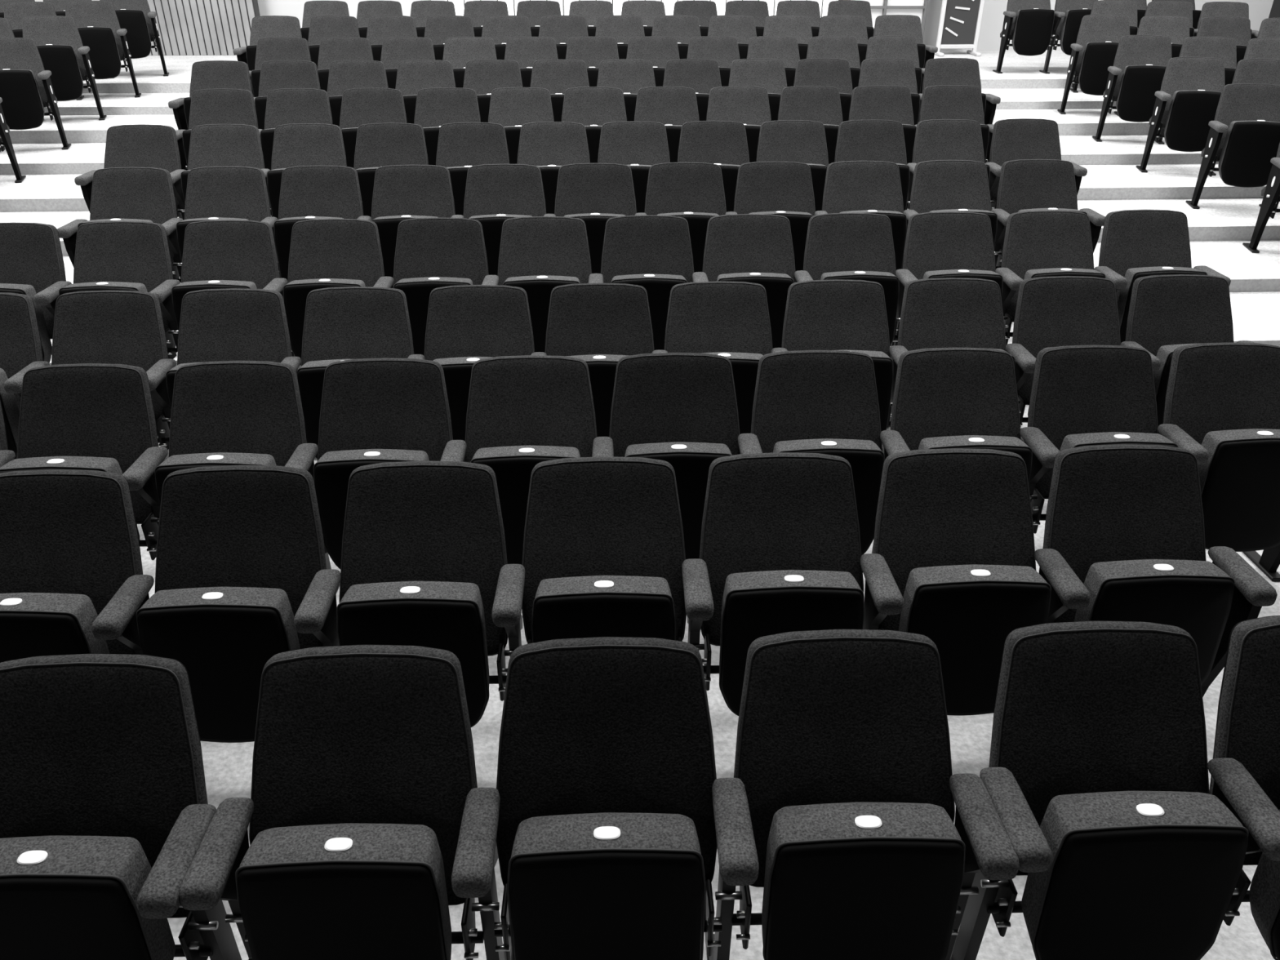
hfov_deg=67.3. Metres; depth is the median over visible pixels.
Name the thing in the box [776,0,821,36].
seat
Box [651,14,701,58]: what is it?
seat
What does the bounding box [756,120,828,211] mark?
seat
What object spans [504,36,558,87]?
seat
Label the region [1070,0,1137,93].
seat
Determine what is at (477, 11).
seat
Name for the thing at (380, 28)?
seat
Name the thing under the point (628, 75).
seat
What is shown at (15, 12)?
seat
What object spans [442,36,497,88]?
seat
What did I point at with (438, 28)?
seat
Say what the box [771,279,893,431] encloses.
seat
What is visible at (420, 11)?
seat
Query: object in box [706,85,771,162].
seat
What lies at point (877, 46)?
seat
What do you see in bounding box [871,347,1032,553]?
seat
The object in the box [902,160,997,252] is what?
seat
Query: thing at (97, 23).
seat
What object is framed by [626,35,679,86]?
seat
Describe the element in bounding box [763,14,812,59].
seat
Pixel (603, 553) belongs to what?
seat
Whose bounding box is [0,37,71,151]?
seat
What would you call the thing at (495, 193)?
seat
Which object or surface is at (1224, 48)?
seat
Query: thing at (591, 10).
seat
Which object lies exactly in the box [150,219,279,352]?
seat
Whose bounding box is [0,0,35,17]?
seat
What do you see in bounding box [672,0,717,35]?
seat
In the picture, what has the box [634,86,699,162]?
seat
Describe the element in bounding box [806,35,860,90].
seat
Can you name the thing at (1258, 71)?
seat
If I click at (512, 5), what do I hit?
window
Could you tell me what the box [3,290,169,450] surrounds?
seat
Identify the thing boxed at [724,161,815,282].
seat
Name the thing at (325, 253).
seat
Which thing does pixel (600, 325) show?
seat
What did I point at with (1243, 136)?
seat
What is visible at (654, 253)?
seat
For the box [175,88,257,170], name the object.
seat
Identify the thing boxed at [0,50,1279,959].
floor
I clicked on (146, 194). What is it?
seat
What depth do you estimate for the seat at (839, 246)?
5.20 m
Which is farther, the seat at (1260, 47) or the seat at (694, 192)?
the seat at (1260, 47)
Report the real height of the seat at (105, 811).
0.899 m
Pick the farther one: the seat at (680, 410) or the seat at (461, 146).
the seat at (461, 146)
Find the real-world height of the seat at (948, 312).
0.899 m
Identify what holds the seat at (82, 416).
on the floor
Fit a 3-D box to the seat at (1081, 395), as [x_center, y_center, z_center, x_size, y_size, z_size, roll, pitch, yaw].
[1.757,-0.033,3.809,0.582,0.899,0.488,-1,30,-1]
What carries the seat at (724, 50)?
on the floor
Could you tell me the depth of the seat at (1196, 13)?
10.85 m
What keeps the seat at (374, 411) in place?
on the floor
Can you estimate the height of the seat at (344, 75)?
0.899 m
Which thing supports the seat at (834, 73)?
on the floor
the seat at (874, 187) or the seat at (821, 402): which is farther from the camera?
the seat at (874, 187)
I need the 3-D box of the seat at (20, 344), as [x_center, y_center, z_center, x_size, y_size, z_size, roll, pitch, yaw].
[-2.956,-0.341,4.322,0.582,0.899,0.488,-1,30,-1]
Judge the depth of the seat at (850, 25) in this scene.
9.46 m
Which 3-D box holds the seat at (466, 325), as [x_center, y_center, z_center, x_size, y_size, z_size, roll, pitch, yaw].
[-0.759,-0.396,4.429,0.582,0.899,0.488,-1,30,-1]
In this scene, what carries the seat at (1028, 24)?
on the floor
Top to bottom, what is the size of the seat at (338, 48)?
0.899 m
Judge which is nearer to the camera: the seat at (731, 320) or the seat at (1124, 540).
the seat at (1124, 540)
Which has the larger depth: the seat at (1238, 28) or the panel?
the panel
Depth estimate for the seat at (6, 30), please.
8.99 m
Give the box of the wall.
[35,0,1273,50]
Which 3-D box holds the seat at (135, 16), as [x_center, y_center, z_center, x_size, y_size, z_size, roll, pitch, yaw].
[-5.636,-4.950,10.622,0.632,0.899,0.483,-10,31,-17]
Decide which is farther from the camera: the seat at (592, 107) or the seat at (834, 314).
the seat at (592, 107)
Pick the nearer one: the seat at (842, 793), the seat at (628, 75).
the seat at (842, 793)
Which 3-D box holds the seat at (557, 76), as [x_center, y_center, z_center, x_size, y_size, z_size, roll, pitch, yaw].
[-0.686,-2.983,7.987,0.582,0.899,0.488,-1,30,-1]
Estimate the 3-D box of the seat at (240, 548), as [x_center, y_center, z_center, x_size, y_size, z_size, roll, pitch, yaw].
[-1.234,0.454,2.944,0.582,0.899,0.488,-1,30,-1]
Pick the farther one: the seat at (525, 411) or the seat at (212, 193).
the seat at (212, 193)
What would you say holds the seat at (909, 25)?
on the floor
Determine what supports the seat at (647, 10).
on the floor
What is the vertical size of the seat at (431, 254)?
0.899 m
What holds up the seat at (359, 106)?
on the floor
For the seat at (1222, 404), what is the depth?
3.77 m
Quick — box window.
[435,0,837,17]
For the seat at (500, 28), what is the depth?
9.31 m
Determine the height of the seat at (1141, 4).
0.899 m
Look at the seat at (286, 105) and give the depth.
7.14 m
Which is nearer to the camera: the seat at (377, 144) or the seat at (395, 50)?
the seat at (377, 144)
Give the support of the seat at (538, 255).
on the floor
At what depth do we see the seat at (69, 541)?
2.87 m
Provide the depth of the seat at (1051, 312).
4.51 m
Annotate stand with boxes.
[934,0,984,56]
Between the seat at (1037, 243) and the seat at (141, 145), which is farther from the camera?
the seat at (141, 145)
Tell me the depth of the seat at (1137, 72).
8.89 m
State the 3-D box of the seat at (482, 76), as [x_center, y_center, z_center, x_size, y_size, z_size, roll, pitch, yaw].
[-1.236,-2.969,7.961,0.582,0.899,0.488,-1,30,-1]
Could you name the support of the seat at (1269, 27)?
on the floor
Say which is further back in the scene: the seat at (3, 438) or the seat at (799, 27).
the seat at (799, 27)
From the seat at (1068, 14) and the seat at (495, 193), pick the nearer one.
the seat at (495, 193)
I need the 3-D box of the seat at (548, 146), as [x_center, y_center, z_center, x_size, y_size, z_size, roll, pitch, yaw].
[-0.615,-1.955,6.614,0.582,0.899,0.488,-1,30,-1]
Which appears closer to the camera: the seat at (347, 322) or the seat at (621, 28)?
the seat at (347, 322)
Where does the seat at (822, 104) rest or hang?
on the floor
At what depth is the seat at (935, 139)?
6.70 m
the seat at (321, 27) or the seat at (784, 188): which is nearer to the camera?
the seat at (784, 188)
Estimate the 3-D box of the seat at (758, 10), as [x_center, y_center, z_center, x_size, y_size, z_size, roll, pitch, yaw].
[1.111,-4.594,10.238,0.582,0.899,0.488,-1,30,-1]
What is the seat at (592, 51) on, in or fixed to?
on the floor
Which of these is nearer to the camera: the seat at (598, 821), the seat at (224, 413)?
the seat at (598, 821)
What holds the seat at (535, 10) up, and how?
on the floor
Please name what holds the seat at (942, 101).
on the floor
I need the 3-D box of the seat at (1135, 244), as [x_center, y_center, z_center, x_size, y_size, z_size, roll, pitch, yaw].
[2.788,-0.994,5.331,0.632,0.899,0.483,-1,30,-1]
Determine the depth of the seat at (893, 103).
7.35 m
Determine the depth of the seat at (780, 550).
2.97 m
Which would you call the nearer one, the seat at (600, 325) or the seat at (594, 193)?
the seat at (600, 325)
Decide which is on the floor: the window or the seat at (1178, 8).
the seat at (1178, 8)
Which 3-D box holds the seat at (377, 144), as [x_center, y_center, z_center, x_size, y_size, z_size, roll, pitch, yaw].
[-1.714,-1.928,6.561,0.582,0.899,0.488,-1,30,-1]
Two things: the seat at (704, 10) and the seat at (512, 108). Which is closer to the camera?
the seat at (512, 108)
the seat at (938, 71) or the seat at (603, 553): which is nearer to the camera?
the seat at (603, 553)
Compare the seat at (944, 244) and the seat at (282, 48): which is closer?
the seat at (944, 244)
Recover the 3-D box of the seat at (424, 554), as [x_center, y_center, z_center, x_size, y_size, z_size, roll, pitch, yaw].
[-0.684,0.440,2.970,0.582,0.899,0.488,-1,30,-1]
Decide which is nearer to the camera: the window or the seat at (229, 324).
the seat at (229, 324)
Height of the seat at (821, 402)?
0.899 m
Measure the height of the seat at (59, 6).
0.899 m
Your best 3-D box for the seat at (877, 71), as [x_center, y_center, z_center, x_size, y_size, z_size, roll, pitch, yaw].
[2.060,-3.051,8.120,0.582,0.899,0.488,-1,30,-1]
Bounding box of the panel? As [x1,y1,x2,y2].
[146,0,260,55]
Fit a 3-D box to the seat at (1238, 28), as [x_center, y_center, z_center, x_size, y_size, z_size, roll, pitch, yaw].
[5.665,-4.047,9.462,0.582,0.899,0.488,6,30,10]
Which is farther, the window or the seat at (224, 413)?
the window
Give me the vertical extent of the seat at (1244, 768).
0.899 m
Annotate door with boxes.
[861,0,928,39]
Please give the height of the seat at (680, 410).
0.899 m
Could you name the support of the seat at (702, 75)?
on the floor
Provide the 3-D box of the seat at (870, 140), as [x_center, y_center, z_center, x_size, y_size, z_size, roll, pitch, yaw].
[1.582,-2.009,6.721,0.582,0.899,0.488,-1,30,-1]
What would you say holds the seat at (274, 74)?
on the floor
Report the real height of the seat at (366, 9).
0.899 m
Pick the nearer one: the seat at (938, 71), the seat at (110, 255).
the seat at (110, 255)
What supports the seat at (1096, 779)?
on the floor
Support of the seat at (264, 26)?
on the floor
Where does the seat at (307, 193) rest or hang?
on the floor
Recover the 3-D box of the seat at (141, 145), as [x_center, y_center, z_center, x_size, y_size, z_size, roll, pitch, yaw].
[-3.361,-1.887,6.481,0.582,0.899,0.488,-1,30,-1]
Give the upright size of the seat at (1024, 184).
0.899 m
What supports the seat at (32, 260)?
on the floor
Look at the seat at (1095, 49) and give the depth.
9.56 m
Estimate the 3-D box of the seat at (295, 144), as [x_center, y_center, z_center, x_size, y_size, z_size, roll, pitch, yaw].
[-2.263,-1.914,6.534,0.582,0.899,0.488,-1,30,-1]
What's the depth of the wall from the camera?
13.11 m
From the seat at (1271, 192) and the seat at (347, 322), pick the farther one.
the seat at (1271, 192)
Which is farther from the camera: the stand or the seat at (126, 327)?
the stand
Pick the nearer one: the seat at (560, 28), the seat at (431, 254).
the seat at (431, 254)
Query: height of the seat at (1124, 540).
0.899 m
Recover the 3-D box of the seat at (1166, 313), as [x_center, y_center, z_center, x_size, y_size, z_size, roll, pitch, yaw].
[2.562,-0.478,4.590,0.632,0.899,0.483,-1,30,-1]
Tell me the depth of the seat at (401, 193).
5.78 m
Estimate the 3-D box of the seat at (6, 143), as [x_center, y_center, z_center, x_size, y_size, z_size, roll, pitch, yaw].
[-5.446,-2.869,7.763,0.632,0.899,0.483,-10,31,-17]
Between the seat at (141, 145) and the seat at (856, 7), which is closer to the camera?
the seat at (141, 145)
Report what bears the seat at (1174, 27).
on the floor
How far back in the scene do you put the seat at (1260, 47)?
8.75 m
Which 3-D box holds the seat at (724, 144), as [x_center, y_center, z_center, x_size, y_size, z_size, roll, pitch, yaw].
[0.483,-1.982,6.667,0.582,0.899,0.488,-1,30,-1]
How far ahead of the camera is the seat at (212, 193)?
5.73 m
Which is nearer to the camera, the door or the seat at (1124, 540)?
the seat at (1124, 540)
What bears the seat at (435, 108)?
on the floor
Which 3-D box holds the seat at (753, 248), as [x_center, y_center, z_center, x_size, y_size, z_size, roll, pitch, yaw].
[0.565,-0.939,5.223,0.582,0.899,0.488,-1,30,-1]
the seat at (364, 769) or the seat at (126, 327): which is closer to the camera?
the seat at (364, 769)
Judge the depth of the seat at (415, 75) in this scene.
7.88 m
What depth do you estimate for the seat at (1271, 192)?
6.89 m
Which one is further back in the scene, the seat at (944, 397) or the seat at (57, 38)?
the seat at (57, 38)
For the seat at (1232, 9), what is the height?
0.899 m
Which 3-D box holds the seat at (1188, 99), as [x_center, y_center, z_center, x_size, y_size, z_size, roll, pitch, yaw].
[4.682,-3.122,8.259,0.582,0.899,0.488,6,30,10]
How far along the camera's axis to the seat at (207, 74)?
7.80 m
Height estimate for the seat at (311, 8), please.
0.899 m
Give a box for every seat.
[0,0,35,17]
[0,17,14,38]
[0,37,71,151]
[0,97,26,182]
[0,222,66,363]
[0,292,43,459]
[0,363,158,559]
[0,397,8,450]
[0,469,142,662]
[0,653,241,959]
[3,1,56,37]
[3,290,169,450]
[22,15,106,120]
[33,221,177,359]
[43,0,92,16]
[57,167,181,282]
[65,0,141,100]
[74,124,182,218]
[91,465,326,742]
[99,0,168,78]
[122,360,306,524]
[146,288,292,429]
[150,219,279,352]
[162,166,271,279]
[168,60,252,129]
[169,124,264,219]
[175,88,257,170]
[178,644,484,959]
[232,15,302,71]
[248,36,311,97]
[253,60,320,129]
[257,88,333,170]
[261,123,346,220]
[261,165,363,279]
[262,218,384,365]
[280,286,413,458]
[284,357,453,592]
[293,461,507,727]
[300,0,349,42]
[308,15,359,67]
[317,36,373,92]
[327,59,388,126]
[339,88,407,168]
[354,122,428,217]
[356,0,402,38]
[357,164,455,288]
[366,15,417,61]
[373,217,488,355]
[380,36,435,88]
[395,59,455,124]
[407,284,534,441]
[410,0,455,37]
[413,87,480,165]
[424,15,475,60]
[435,122,509,215]
[440,355,597,564]
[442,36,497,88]
[450,164,546,275]
[451,636,721,959]
[462,59,522,122]
[463,0,508,36]
[481,15,531,59]
[481,216,591,352]
[488,87,554,164]
[491,456,686,656]
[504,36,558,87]
[515,0,561,36]
[516,121,590,213]
[529,59,589,121]
[530,283,654,436]
[538,15,588,59]
[543,163,636,273]
[561,86,626,163]
[565,36,618,86]
[568,0,613,36]
[588,215,693,350]
[591,352,740,559]
[595,15,644,58]
[596,58,655,121]
[597,120,670,213]
[621,0,665,36]
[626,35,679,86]
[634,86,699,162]
[635,162,726,272]
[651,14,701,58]
[652,281,772,434]
[662,58,721,120]
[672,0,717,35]
[677,120,749,212]
[681,452,864,715]
[686,35,739,86]
[692,213,795,348]
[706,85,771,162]
[706,629,1019,959]
[707,14,756,59]
[724,0,768,36]
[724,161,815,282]
[728,58,786,120]
[737,350,884,555]
[746,35,799,87]
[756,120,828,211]
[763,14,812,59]
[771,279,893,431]
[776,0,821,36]
[777,85,842,164]
[793,57,852,121]
[794,213,898,346]
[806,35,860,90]
[814,160,906,270]
[817,14,867,66]
[826,0,874,39]
[828,119,909,210]
[848,85,916,164]
[857,57,919,124]
[860,448,1051,715]
[865,35,924,93]
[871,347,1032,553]
[873,14,937,68]
[882,277,1014,453]
[890,211,1003,359]
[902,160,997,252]
[906,119,990,208]
[914,84,994,163]
[918,57,1000,124]
[949,621,1248,959]
[984,118,1087,210]
[991,159,1105,268]
[992,0,1054,73]
[995,210,1105,345]
[1005,275,1120,426]
[1019,345,1177,533]
[1034,444,1277,697]
[1039,0,1097,73]
[1057,14,1129,114]
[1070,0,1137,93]
[1092,35,1171,142]
[1093,209,1231,342]
[1113,15,1189,115]
[1120,274,1253,434]
[1128,0,1146,27]
[1135,57,1224,172]
[1137,0,1194,36]
[1151,0,1201,34]
[1157,36,1236,144]
[1157,342,1279,581]
[1185,83,1279,208]
[1193,1,1258,39]
[1195,16,1250,67]
[1207,615,1279,959]
[1212,58,1279,175]
[1242,142,1279,253]
[1243,37,1279,59]
[1257,17,1279,38]
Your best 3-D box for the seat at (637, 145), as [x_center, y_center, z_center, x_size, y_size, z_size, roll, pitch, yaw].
[-0.066,-1.969,6.641,0.582,0.899,0.488,-1,30,-1]
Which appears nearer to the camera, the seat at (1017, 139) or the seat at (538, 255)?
the seat at (538, 255)
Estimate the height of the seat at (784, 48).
0.899 m
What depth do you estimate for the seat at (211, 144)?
6.45 m
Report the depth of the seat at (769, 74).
8.01 m
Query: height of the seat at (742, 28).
0.899 m
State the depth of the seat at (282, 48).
8.54 m
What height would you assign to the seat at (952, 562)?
0.899 m

